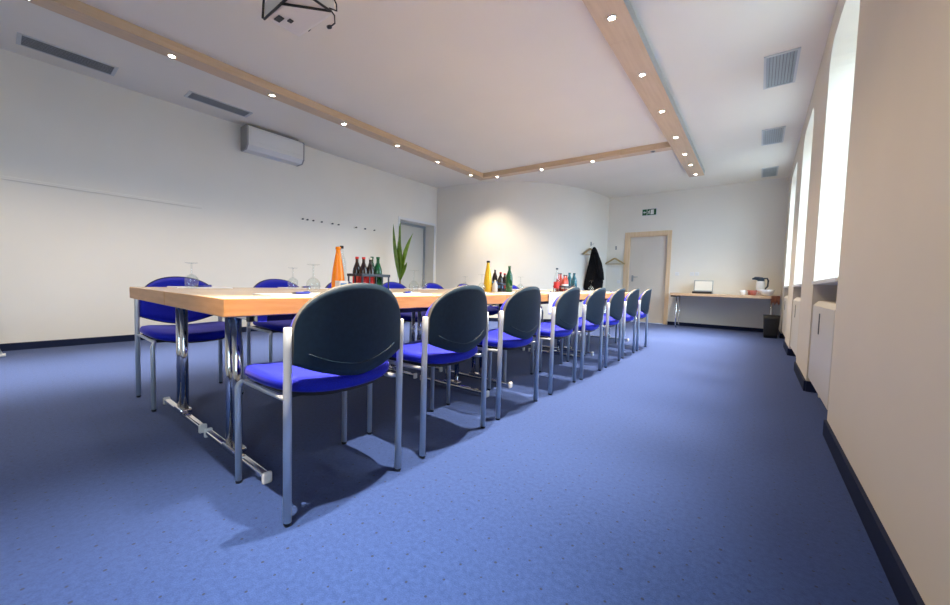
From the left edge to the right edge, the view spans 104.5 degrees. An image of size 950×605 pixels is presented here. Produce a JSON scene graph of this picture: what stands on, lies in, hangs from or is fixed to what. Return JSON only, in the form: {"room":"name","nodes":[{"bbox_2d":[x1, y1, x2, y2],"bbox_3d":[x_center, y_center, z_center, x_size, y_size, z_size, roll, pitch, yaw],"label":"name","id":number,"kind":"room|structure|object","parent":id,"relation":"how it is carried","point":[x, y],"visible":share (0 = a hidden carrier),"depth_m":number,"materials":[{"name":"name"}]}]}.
{"room":"conference room","nodes":[
{"label":"conference room","id":0,"kind":"room"},
{"bbox_2d":[0,48,436,343],"bbox_3d":[-2.936,-1.126,6.665,0.600,3.054,12.230,4,4,37],"label":"wall","id":1,"kind":"structure","parent":0,"point":[70,259],"depth_m":4.58,"materials":[{"name":"paint"}]},
{"bbox_2d":[0,175,201,208],"bbox_3d":[-5.091,-1.257,3.346,0.012,0.035,4.350,4,4,37],"label":"trim","id":2,"kind":"structure","parent":1,"relation":"attached to","point":[1,177],"depth_m":4.24,"materials":[{"name":"paint"}]},
{"bbox_2d":[0,326,264,350],"bbox_3d":[-3.722,0.417,5.274,0.014,0.077,8.990,4,4,37],"label":"baseboard","id":3,"kind":"structure","parent":1,"relation":"attached to","point":[122,338],"depth_m":4.14,"materials":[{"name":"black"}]},
{"bbox_2d":[241,124,304,166],"bbox_3d":[-3.092,-2.406,5.660,0.238,0.354,0.840,4,4,37],"label":"air conditioner","id":4,"kind":"object","parent":1,"relation":"attached to","point":[255,140],"visible":1,"depth_m":5.55,"materials":[{"name":"white plastic"}]},
{"bbox_2d":[253,126,297,140],"bbox_3d":[-3.103,-2.577,5.662,0.200,0.014,0.660,4,4,37],"label":"grille","id":5,"kind":"object","parent":4,"relation":"attached to","point":[254,127],"depth_m":5.55,"materials":[{"name":"grey plastic"}]},
{"bbox_2d":[397,216,435,287],"bbox_3d":[-1.454,-0.752,8.420,0.372,2.205,1.130,4,4,37],"label":"door","id":6,"kind":"structure","parent":1,"relation":"in","point":[413,277],"depth_m":8.62,"materials":[{"name":"grey wood"}]},
{"bbox_2d":[0,0,837,197],"bbox_3d":[-0.202,-2.521,4.388,7.550,0.120,12.430,4,4,37],"label":"ceiling","id":7,"kind":"structure","parent":0,"point":[483,86],"depth_m":3.94,"materials":[{"name":"paint"}]},
{"bbox_2d":[16,32,118,75],"bbox_3d":[-4.166,-2.532,3.781,0.270,0.012,0.690,4,4,37],"label":"ceiling vent","id":8,"kind":"object","parent":7,"relation":"in","point":[21,39],"visible":1,"depth_m":3.75,"materials":[{"name":"grey metal"}]},
{"bbox_2d":[25,0,230,78],"bbox_3d":[-3.920,-2.415,2.287,0.180,0.096,4.160,4,4,37],"label":"trim","id":9,"kind":"structure","parent":7,"relation":"attached to","point":[79,11],"depth_m":3.31,"materials":[{"name":"brown wood"}]},
{"bbox_2d":[167,53,176,58],"bbox_3d":[-2.960,-2.403,3.587,0.076,0.009,0.076,4,4,37],"label":"ceiling spotlight","id":10,"kind":"object","parent":9,"relation":"attached to","point":[168,54],"visible":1,"depth_m":3.58,"materials":[{"name":"white"}]},
{"bbox_2d":[184,90,252,116],"bbox_3d":[-3.309,-2.560,4.767,0.225,0.012,0.700,4,4,37],"label":"ceiling vent","id":11,"kind":"object","parent":7,"relation":"in","point":[192,95],"visible":1,"depth_m":4.74,"materials":[{"name":"grey metal"}]},
{"bbox_2d":[261,0,336,35],"bbox_3d":[-1.157,-2.117,2.463,0.543,0.537,0.288,4,4,35],"label":"ceiling projector","id":12,"kind":"object","parent":7,"relation":"hanging from","point":[298,17],"visible":1,"depth_m":2.47,"materials":[{"name":"white plastic"}]},
{"bbox_2d":[225,66,482,179],"bbox_3d":[-1.239,-2.524,5.766,0.180,0.096,4.624,4,4,37],"label":"trim","id":13,"kind":"structure","parent":7,"relation":"attached to","point":[237,76],"depth_m":4.89,"materials":[{"name":"brown wood"}]},
{"bbox_2d":[582,0,639,44],"bbox_3d":[-0.529,-2.244,0.817,0.248,0.096,5.960,4,4,37],"label":"trim","id":14,"kind":"structure","parent":7,"relation":"attached to","point":[626,25],"depth_m":2.94,"materials":[{"name":"brown wood"}]},
{"bbox_2d":[607,14,616,21],"bbox_3d":[1.086,-2.257,2.919,0.076,0.009,0.076,4,4,37],"label":"ceiling spotlight","id":15,"kind":"object","parent":14,"relation":"attached to","point":[612,17],"visible":1,"depth_m":2.91,"materials":[{"name":"white"}]},
{"bbox_2d":[620,142,672,157],"bbox_3d":[2.696,-2.418,5.806,0.743,0.096,0.150,4,4,34],"label":"trim","id":16,"kind":"structure","parent":7,"relation":"attached to","point":[664,146],"depth_m":5.76,"materials":[{"name":"brown wood"}]},
{"bbox_2d":[610,26,704,176],"bbox_3d":[2.745,-2.378,5.066,0.248,0.096,4.768,4,4,37],"label":"ceiling beam","id":17,"kind":"structure","parent":7,"relation":"attached to","point":[635,55],"depth_m":4.06,"materials":[{"name":"brown wood"}]},
{"bbox_2d":[761,166,778,177],"bbox_3d":[5.484,-2.428,6.842,0.240,0.012,0.650,4,4,37],"label":"ceiling vent","id":18,"kind":"object","parent":7,"relation":"in","point":[769,171],"visible":1,"depth_m":6.82,"materials":[{"name":"grey metal"}]},
{"bbox_2d":[761,126,785,145],"bbox_3d":[4.265,-2.378,5.264,0.255,0.012,0.660,4,4,37],"label":"ceiling vent","id":19,"kind":"object","parent":7,"relation":"in","point":[772,135],"visible":1,"depth_m":5.24,"materials":[{"name":"grey metal"}]},
{"bbox_2d":[763,47,800,89],"bbox_3d":[3.062,-2.329,3.686,0.265,0.012,0.690,4,4,37],"label":"ceiling vent","id":20,"kind":"object","parent":7,"relation":"in","point":[780,68],"visible":1,"depth_m":3.65,"materials":[{"name":"grey metal"}]},
{"bbox_2d":[0,321,898,604],"bbox_3d":[-0.289,0.647,4.555,7.550,0.120,12.430,4,4,37],"label":"floor","id":21,"kind":"structure","parent":0,"point":[697,466],"depth_m":1.48,"materials":[{"name":"blue carpet"}]},
{"bbox_2d":[134,276,243,411],"bbox_3d":[-1.976,0.234,2.548,0.544,0.823,0.506,4,4,38],"label":"chair","id":22,"kind":"object","parent":21,"relation":"on","point":[206,331],"visible":0.5,"depth_m":2.48,"materials":[{"name":"blue fabric"}]},
{"bbox_2d":[140,277,210,322],"bbox_3d":[-2.132,-0.017,2.662,0.093,0.333,0.451,4,4,38],"label":"cushion","id":23,"kind":"object","parent":22,"relation":"on","point":[148,310],"depth_m":2.60,"materials":[{"name":"blue fabric"}]},
{"bbox_2d":[247,279,298,377],"bbox_3d":[-1.561,0.217,3.087,0.544,0.823,0.506,4,4,38],"label":"chair","id":24,"kind":"object","parent":21,"relation":"on","point":[276,326],"visible":0.19,"depth_m":3.00,"materials":[{"name":"blue fabric"}]},
{"bbox_2d":[255,279,297,287],"bbox_3d":[-1.715,-0.034,3.202,0.093,0.333,0.451,4,4,38],"label":"cushion","id":25,"kind":"object","parent":24,"relation":"on","point":[268,283],"depth_m":3.19,"materials":[{"name":"blue fabric"}]},
{"bbox_2d":[129,287,421,432],"bbox_3d":[-1.240,0.278,2.747,0.760,0.754,1.848,4,4,37],"label":"conference table","id":26,"kind":"object","parent":21,"relation":"on","point":[149,294],"visible":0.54,"depth_m":2.12,"materials":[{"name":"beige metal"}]},
{"bbox_2d":[167,286,231,287],"bbox_3d":[-1.783,-0.098,2.388,0.210,0.006,0.296,4,4,37],"label":"notepad","id":27,"kind":"object","parent":26,"relation":"on","point":[167,286],"visible":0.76,"depth_m":2.33,"materials":[{"name":"white paper"}]},
{"bbox_2d":[195,285,211,286],"bbox_3d":[-1.754,-0.107,2.372,0.012,0.014,0.126,2,3,8],"label":"ballpoint pen","id":28,"kind":"object","parent":27,"relation":"on","point":[196,285],"visible":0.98,"depth_m":2.37,"materials":[{"name":"blue plastic"}]},
{"bbox_2d":[278,287,327,288],"bbox_3d":[-1.367,-0.115,2.928,0.210,0.006,0.296,4,4,35],"label":"notepad","id":29,"kind":"object","parent":26,"relation":"on","point":[278,287],"visible":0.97,"depth_m":2.89,"materials":[{"name":"white paper"}]},
{"bbox_2d":[331,247,344,287],"bbox_3d":[-0.955,-0.235,2.566,0.088,0.305,0.088,4,4,37],"label":"juice bottle","id":30,"kind":"object","parent":26,"relation":"on","point":[338,271],"visible":0.85,"depth_m":2.54,"materials":[{"name":"orange glass"}]},
{"bbox_2d":[335,281,347,286],"bbox_3d":[-0.906,-0.112,2.500,0.051,0.070,0.070,4,4,37],"label":"carton","id":31,"kind":"object","parent":26,"relation":"on","point":[337,283],"visible":0.47,"depth_m":2.48,"materials":[{"name":"white"}]},
{"bbox_2d":[347,273,389,288],"bbox_3d":[-0.791,-0.149,2.738,0.184,0.125,0.286,4,4,37],"label":"crate","id":32,"kind":"object","parent":26,"relation":"on","point":[348,274],"visible":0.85,"depth_m":2.66,"materials":[{"name":"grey plastic"}]},
{"bbox_2d":[352,257,359,282],"bbox_3d":[-0.867,-0.215,2.699,0.061,0.240,0.061,4,4,37],"label":"drink bottle","id":33,"kind":"object","parent":32,"relation":"in","point":[356,268],"visible":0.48,"depth_m":2.68,"materials":[{"name":"black glass"}]},
{"bbox_2d":[359,257,367,282],"bbox_3d":[-0.804,-0.208,2.650,0.061,0.235,0.061,4,4,37],"label":"drink bottle","id":34,"kind":"object","parent":32,"relation":"in","point":[363,269],"visible":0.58,"depth_m":2.63,"materials":[{"name":"black glass"}]},
{"bbox_2d":[367,258,374,283],"bbox_3d":[-0.768,-0.210,2.696,0.061,0.235,0.061,4,4,37],"label":"drink bottle","id":35,"kind":"object","parent":32,"relation":"in","point":[370,268],"visible":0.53,"depth_m":2.68,"materials":[{"name":"black glass"}]},
{"bbox_2d":[374,257,381,285],"bbox_3d":[-0.727,-0.216,2.750,0.063,0.245,0.063,4,4,37],"label":"drink bottle","id":36,"kind":"object","parent":32,"relation":"in","point":[378,270],"visible":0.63,"depth_m":2.73,"materials":[{"name":"green glass"}]},
{"bbox_2d":[235,283,403,526],"bbox_3d":[-0.625,0.325,1.525,0.544,0.823,0.506,4,4,37],"label":"chair","id":37,"kind":"object","parent":21,"relation":"on","point":[342,339],"visible":1,"depth_m":1.32,"materials":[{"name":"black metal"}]},
{"bbox_2d":[164,291,505,484],"bbox_3d":[-0.636,0.319,2.283,0.760,0.754,1.848,4,4,37],"label":"conference table","id":38,"kind":"object","parent":21,"relation":"on","point":[234,306],"visible":0.69,"depth_m":1.63,"materials":[{"name":"laminate"}]},
{"bbox_2d":[253,293,318,296],"bbox_3d":[-0.831,-0.036,1.710,0.210,0.006,0.296,4,4,40],"label":"notepad","id":39,"kind":"object","parent":38,"relation":"on","point":[262,294],"visible":0.74,"depth_m":1.64,"materials":[{"name":"white paper"}]},
{"bbox_2d":[291,291,309,293],"bbox_3d":[-0.802,-0.045,1.694,0.012,0.014,0.126,2,3,12],"label":"ballpoint pen","id":40,"kind":"object","parent":39,"relation":"on","point":[304,292],"visible":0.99,"depth_m":1.69,"materials":[{"name":"blue plastic"}]},
{"bbox_2d":[393,293,431,294],"bbox_3d":[-0.438,-0.052,2.220,0.210,0.006,0.296,4,4,38],"label":"notepad","id":41,"kind":"object","parent":38,"relation":"on","point":[393,293],"visible":0.53,"depth_m":2.19,"materials":[{"name":"white paper"}]},
{"bbox_2d":[393,221,412,322],"bbox_3d":[-1.449,-0.605,7.383,0.460,2.020,0.348,0,3,-21],"label":"potted plant","id":42,"kind":"object","parent":21,"relation":"on","point":[400,259],"visible":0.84,"depth_m":7.31,"materials":[{"name":"green plant"}]},
{"bbox_2d":[383,282,426,341],"bbox_3d":[-0.772,0.185,4.111,0.544,0.823,0.506,4,4,38],"label":"chair","id":43,"kind":"object","parent":21,"relation":"on","point":[407,316],"visible":0.09,"depth_m":4.14,"materials":[{"name":"blue fabric"}]},
{"bbox_2d":[383,282,405,288],"bbox_3d":[-0.926,-0.066,4.227,0.093,0.333,0.451,4,4,38],"label":"cushion","id":44,"kind":"object","parent":43,"relation":"on","point":[392,285],"depth_m":4.24,"materials":[{"name":"blue fabric"}]},
{"bbox_2d":[367,285,488,458],"bbox_3d":[-0.239,0.309,2.028,0.544,0.823,0.506,4,4,38],"label":"chair","id":45,"kind":"object","parent":21,"relation":"on","point":[453,326],"visible":0.94,"depth_m":1.82,"materials":[{"name":"blue fabric"}]},
{"bbox_2d":[421,283,443,339],"bbox_3d":[-0.376,0.169,4.626,0.544,0.823,0.506,4,4,37],"label":"chair","id":46,"kind":"object","parent":21,"relation":"on","point":[427,285],"visible":0.09,"depth_m":4.72,"materials":[{"name":"blue fabric"}]},
{"bbox_2d":[424,283,442,288],"bbox_3d":[-0.532,-0.082,4.738,0.093,0.333,0.451,4,4,37],"label":"cushion","id":47,"kind":"object","parent":46,"relation":"on","point":[428,285],"depth_m":4.74,"materials":[{"name":"blue fabric"}]},
{"bbox_2d":[401,289,524,371],"bbox_3d":[-0.111,0.232,4.212,0.760,0.754,1.848,4,4,37],"label":"conference table","id":48,"kind":"object","parent":21,"relation":"on","point":[440,369],"visible":0.3,"depth_m":3.61,"materials":[{"name":"silver metal"}]},
{"bbox_2d":[457,284,497,344],"bbox_3d":[0.021,0.153,5.141,0.544,0.823,0.506,4,4,38],"label":"chair","id":49,"kind":"object","parent":21,"relation":"on","point":[491,310],"visible":0.07,"depth_m":5.07,"materials":[{"name":"blue fabric"}]},
{"bbox_2d":[446,286,540,419],"bbox_3d":[0.150,0.293,2.541,0.544,0.823,0.506,4,4,38],"label":"chair","id":50,"kind":"object","parent":21,"relation":"on","point":[520,314],"visible":0.95,"depth_m":2.33,"materials":[{"name":"blue fabric"}]},
{"bbox_2d":[442,291,590,387],"bbox_3d":[0.492,0.273,3.748,0.760,0.754,1.848,4,4,37],"label":"conference table","id":51,"kind":"object","parent":21,"relation":"on","point":[544,296],"visible":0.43,"depth_m":3.18,"materials":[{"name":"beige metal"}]},
{"bbox_2d":[483,261,491,291],"bbox_3d":[0.127,-0.257,3.594,0.084,0.300,0.084,4,4,37],"label":"juice bottle","id":52,"kind":"object","parent":51,"relation":"on","point":[487,278],"visible":0.97,"depth_m":3.57,"materials":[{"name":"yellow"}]},
{"bbox_2d":[492,280,497,291],"bbox_3d":[0.195,-0.161,3.576,0.052,0.115,0.052,4,4,37],"label":"bottle","id":53,"kind":"object","parent":51,"relation":"on","point":[495,285],"visible":1,"depth_m":3.56,"materials":[{"name":"white glass"}]},
{"bbox_2d":[492,283,505,291],"bbox_3d":[0.254,-0.156,3.801,0.174,0.085,0.230,4,4,37],"label":"crate","id":54,"kind":"object","parent":51,"relation":"on","point":[500,284],"visible":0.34,"depth_m":3.69,"materials":[{"name":"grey plastic"}]},
{"bbox_2d":[492,269,497,282],"bbox_3d":[0.204,-0.235,3.787,0.059,0.225,0.059,4,4,37],"label":"drink bottle","id":55,"kind":"object","parent":54,"relation":"in","point":[494,277],"visible":0.62,"depth_m":3.77,"materials":[{"name":"black glass"}]},
{"bbox_2d":[498,272,502,290],"bbox_3d":[0.259,-0.214,3.745,0.059,0.190,0.059,4,4,37],"label":"drink bottle","id":56,"kind":"object","parent":54,"relation":"in","point":[500,279],"visible":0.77,"depth_m":3.73,"materials":[{"name":"black"}]},
{"bbox_2d":[503,273,505,290],"bbox_3d":[0.306,-0.211,3.806,0.059,0.180,0.059,4,4,37],"label":"drink bottle","id":57,"kind":"object","parent":54,"relation":"in","point":[504,277],"visible":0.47,"depth_m":3.78,"materials":[{"name":"black glass"}]},
{"bbox_2d":[505,266,512,291],"bbox_3d":[0.334,-0.228,3.587,0.068,0.255,0.068,4,4,37],"label":"drink bottle","id":58,"kind":"object","parent":51,"relation":"on","point":[509,278],"visible":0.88,"depth_m":3.56,"materials":[{"name":"green glass"}]},
{"bbox_2d":[541,292,561,313],"bbox_3d":[0.663,0.002,3.492,0.231,0.190,0.300,4,4,37],"label":"paper sheet","id":59,"kind":"object","parent":51,"relation":"on","point":[552,296],"visible":0.51,"depth_m":3.35,"materials":[{"name":"white paper"}]},
{"bbox_2d":[512,285,542,321],"bbox_3d":[0.826,0.120,6.186,0.544,0.823,0.506,4,4,37],"label":"chair","id":60,"kind":"object","parent":21,"relation":"on","point":[513,286],"visible":0.02,"depth_m":6.26,"materials":[{"name":"blue fabric"}]},
{"bbox_2d":[503,287,579,394],"bbox_3d":[0.576,0.276,3.084,0.544,0.823,0.506,4,4,36],"label":"chair","id":61,"kind":"object","parent":21,"relation":"on","point":[565,309],"visible":0.94,"depth_m":2.86,"materials":[{"name":"blue fabric"}]},
{"bbox_2d":[539,288,605,379],"bbox_3d":[0.956,0.261,3.560,0.544,0.823,0.506,4,4,37],"label":"chair","id":62,"kind":"object","parent":21,"relation":"on","point":[593,305],"visible":0.83,"depth_m":3.33,"materials":[{"name":"blue fabric"}]},
{"bbox_2d":[542,291,629,355],"bbox_3d":[1.621,0.227,5.213,0.760,0.754,1.848,4,4,37],"label":"conference table","id":63,"kind":"object","parent":21,"relation":"on","point":[607,295],"visible":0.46,"depth_m":4.77,"materials":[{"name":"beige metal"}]},
{"bbox_2d":[553,268,558,287],"bbox_3d":[1.045,-0.290,4.704,0.073,0.300,0.073,4,4,37],"label":"water bottle","id":64,"kind":"object","parent":63,"relation":"on","point":[556,284],"visible":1,"depth_m":4.68,"materials":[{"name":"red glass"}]},
{"bbox_2d":[553,286,572,291],"bbox_3d":[1.174,-0.184,4.897,0.174,0.075,0.290,4,4,37],"label":"crate","id":65,"kind":"object","parent":63,"relation":"on","point":[565,287],"visible":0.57,"depth_m":4.80,"materials":[{"name":"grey plastic"}]},
{"bbox_2d":[556,273,560,290],"bbox_3d":[1.104,-0.272,4.864,0.061,0.235,0.061,4,4,37],"label":"drink bottle","id":66,"kind":"object","parent":65,"relation":"in","point":[558,279],"visible":0.8,"depth_m":4.85,"materials":[{"name":"red glass"}]},
{"bbox_2d":[561,275,565,290],"bbox_3d":[1.167,-0.256,4.816,0.061,0.210,0.061,4,4,37],"label":"drink bottle","id":67,"kind":"object","parent":65,"relation":"in","point":[564,279],"visible":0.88,"depth_m":4.80,"materials":[{"name":"red glass"}]},
{"bbox_2d":[568,273,571,285],"bbox_3d":[1.345,-0.292,5.243,0.084,0.265,0.084,4,4,37],"label":"drink bottle","id":68,"kind":"object","parent":63,"relation":"on","point":[569,275],"visible":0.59,"depth_m":5.21,"materials":[{"name":"teal glass"}]},
{"bbox_2d":[571,273,576,286],"bbox_3d":[1.367,-0.278,5.075,0.084,0.255,0.084,4,4,37],"label":"drink bottle","id":69,"kind":"object","parent":63,"relation":"on","point":[573,280],"visible":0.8,"depth_m":5.04,"materials":[{"name":"teal glass"}]},
{"bbox_2d":[566,288,625,367],"bbox_3d":[1.354,0.245,4.080,0.544,0.823,0.506,4,4,37],"label":"chair","id":70,"kind":"object","parent":21,"relation":"on","point":[615,302],"visible":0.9,"depth_m":3.84,"materials":[{"name":"blue fabric"}]},
{"bbox_2d":[587,288,639,358],"bbox_3d":[1.734,0.229,4.587,0.544,0.823,0.506,4,4,37],"label":"chair","id":71,"kind":"object","parent":21,"relation":"on","point":[630,305],"visible":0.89,"depth_m":4.34,"materials":[{"name":"blue fabric"}]},
{"bbox_2d":[604,289,651,350],"bbox_3d":[2.136,0.212,5.116,0.544,0.823,0.506,4,4,37],"label":"chair","id":72,"kind":"object","parent":21,"relation":"on","point":[644,299],"visible":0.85,"depth_m":4.87,"materials":[{"name":"blue fabric"}]},
{"bbox_2d":[670,293,771,326],"bbox_3d":[5.076,0.204,7.587,1.830,0.750,0.600,4,4,37],"label":"side table","id":73,"kind":"object","parent":21,"relation":"on","point":[676,295],"visible":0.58,"depth_m":7.42,"materials":[{"name":"laminate"}]},
{"bbox_2d":[692,280,713,293],"bbox_3d":[4.803,-0.329,7.752,0.350,0.282,0.275,4,4,37],"label":"laptop","id":74,"kind":"object","parent":73,"relation":"on","point":[700,286],"visible":0.86,"depth_m":7.80,"materials":[{"name":"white plastic"}]},
{"bbox_2d":[740,290,747,294],"bbox_3d":[5.291,-0.195,7.257,0.110,0.094,0.110,1,3,-7],"label":"coffee cup","id":75,"kind":"object","parent":73,"relation":"on","point":[742,292],"visible":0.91,"depth_m":7.22,"materials":[{"name":"white ceramic"}]},
{"bbox_2d":[750,290,758,294],"bbox_3d":[5.396,-0.186,7.114,0.115,0.098,0.115,1,3,-7],"label":"coffee cup","id":76,"kind":"object","parent":73,"relation":"on","point":[753,292],"visible":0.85,"depth_m":7.08,"materials":[{"name":"red ceramic"}]},
{"bbox_2d":[752,277,768,295],"bbox_3d":[5.584,-0.320,7.201,0.252,0.365,0.139,2,3,13],"label":"jug","id":77,"kind":"object","parent":73,"relation":"on","point":[760,284],"visible":0.87,"depth_m":7.15,"materials":[{"name":"white"}]},
{"bbox_2d":[758,289,774,295],"bbox_3d":[5.556,-0.187,7.002,0.256,0.119,0.256,4,4,37],"label":"serving bowl","id":78,"kind":"object","parent":73,"relation":"on","point":[763,292],"visible":1,"depth_m":6.93,"materials":[{"name":"white ceramic"}]},
{"bbox_2d":[771,296,779,304],"bbox_3d":[5.609,-0.033,6.865,0.126,0.184,0.160,4,4,37],"label":"cloth","id":79,"kind":"object","parent":73,"relation":"on","point":[774,299],"visible":1,"depth_m":6.80,"materials":[{"name":"brown"}]},
{"bbox_2d":[763,314,780,338],"bbox_3d":[5.321,0.430,6.610,0.250,0.405,0.250,4,4,37],"label":"waste bin","id":80,"kind":"object","parent":21,"relation":"on","point":[770,322],"visible":1,"depth_m":6.53,"materials":[{"name":"black plastic"}]},
{"bbox_2d":[782,296,787,335],"bbox_3d":[5.182,0.280,5.960,0.263,0.765,1.120,4,4,37],"label":"radiator cover","id":81,"kind":"object","parent":21,"relation":"on","point":[785,303],"visible":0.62,"depth_m":6.00,"materials":[{"name":"beige metal"}]},
{"bbox_2d":[790,297,800,354],"bbox_3d":[3.886,0.333,4.278,0.263,0.765,0.990,4,4,37],"label":"radiator cover","id":82,"kind":"object","parent":21,"relation":"on","point":[796,302],"visible":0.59,"depth_m":4.31,"materials":[{"name":"beige metal"}]},
{"bbox_2d":[808,301,835,409],"bbox_3d":[2.541,0.388,2.531,0.263,0.765,1.060,4,4,37],"label":"radiator cover","id":83,"kind":"object","parent":21,"relation":"on","point":[823,320],"visible":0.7,"depth_m":2.49,"materials":[{"name":"white metal"}]},
{"bbox_2d":[435,181,608,318],"bbox_3d":[1.208,-1.140,9.098,3.120,3.054,3.120,4,4,37],"label":"wall","id":84,"kind":"structure","parent":0,"point":[535,229],"depth_m":8.17,"materials":[{"name":"paint"}]},
{"bbox_2d":[489,318,550,321],"bbox_3d":[1.250,0.376,8.635,4.369,0.077,1.033,1,3,-8],"label":"baseboard","id":85,"kind":"structure","parent":84,"relation":"attached to","point":[490,319],"depth_m":8.15,"materials":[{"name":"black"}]},
{"bbox_2d":[480,150,621,180],"bbox_3d":[1.230,-2.510,6.799,2.808,0.096,0.150,4,4,34],"label":"trim","id":86,"kind":"structure","parent":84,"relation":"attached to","point":[610,155],"depth_m":6.60,"materials":[{"name":"brown wood"}]},
{"bbox_2d":[584,247,603,290],"bbox_3d":[2.758,-0.776,8.453,0.190,1.000,0.478,-1,4,-41],"label":"coat","id":87,"kind":"object","parent":84,"relation":"hanging from","point":[594,277],"visible":0.94,"depth_m":8.39,"materials":[{"name":"black fabric"}]},
{"bbox_2d":[605,177,788,327],"bbox_3d":[4.848,-0.997,8.268,4.110,3.054,0.200,4,4,37],"label":"wall","id":88,"kind":"structure","parent":0,"point":[732,235],"depth_m":7.89,"materials":[{"name":"paint"}]},
{"bbox_2d":[605,258,624,263],"bbox_3d":[3.463,-1.065,9.115,0.514,0.250,0.042,4,4,37],"label":"hanger","id":89,"kind":"object","parent":88,"relation":"hanging from","point":[612,258],"visible":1,"depth_m":9.09,"materials":[{"name":"brown wood"}]},
{"bbox_2d":[623,230,671,324],"bbox_3d":[4.093,-0.600,8.792,1.030,2.165,0.150,4,4,37],"label":"door","id":90,"kind":"structure","parent":88,"relation":"in","point":[647,255],"depth_m":8.71,"materials":[{"name":"beige laminate"}]},
{"bbox_2d":[642,208,656,215],"bbox_3d":[4.108,-2.128,8.660,0.330,0.166,0.025,4,4,37],"label":"exit sign","id":91,"kind":"object","parent":88,"relation":"attached to","point":[653,211],"visible":1,"depth_m":8.65,"materials":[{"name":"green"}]},
{"bbox_2d":[667,321,762,331],"bbox_3d":[4.654,0.486,8.328,3.430,0.077,0.014,4,4,37],"label":"baseboard","id":92,"kind":"structure","parent":88,"relation":"attached to","point":[668,322],"depth_m":7.89,"materials":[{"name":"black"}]},
{"bbox_2d":[779,0,949,604],"bbox_3d":[2.596,-0.748,2.352,0.450,3.054,12.130,4,4,37],"label":"wall","id":93,"kind":"structure","parent":0,"point":[868,205],"depth_m":1.31,"materials":[{"name":"beige paint"}]},
{"bbox_2d":[812,277,837,284],"bbox_3d":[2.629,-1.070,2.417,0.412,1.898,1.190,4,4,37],"label":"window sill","id":94,"kind":"structure","parent":93,"relation":"in","point":[830,281],"depth_m":2.49,"materials":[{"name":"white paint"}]},
{"bbox_2d":[778,329,924,604],"bbox_3d":[2.460,0.730,2.440,0.314,0.088,12.030,4,4,37],"label":"baseboard","id":95,"kind":"structure","parent":93,"relation":"attached to","point":[903,587],"depth_m":1.25,"materials":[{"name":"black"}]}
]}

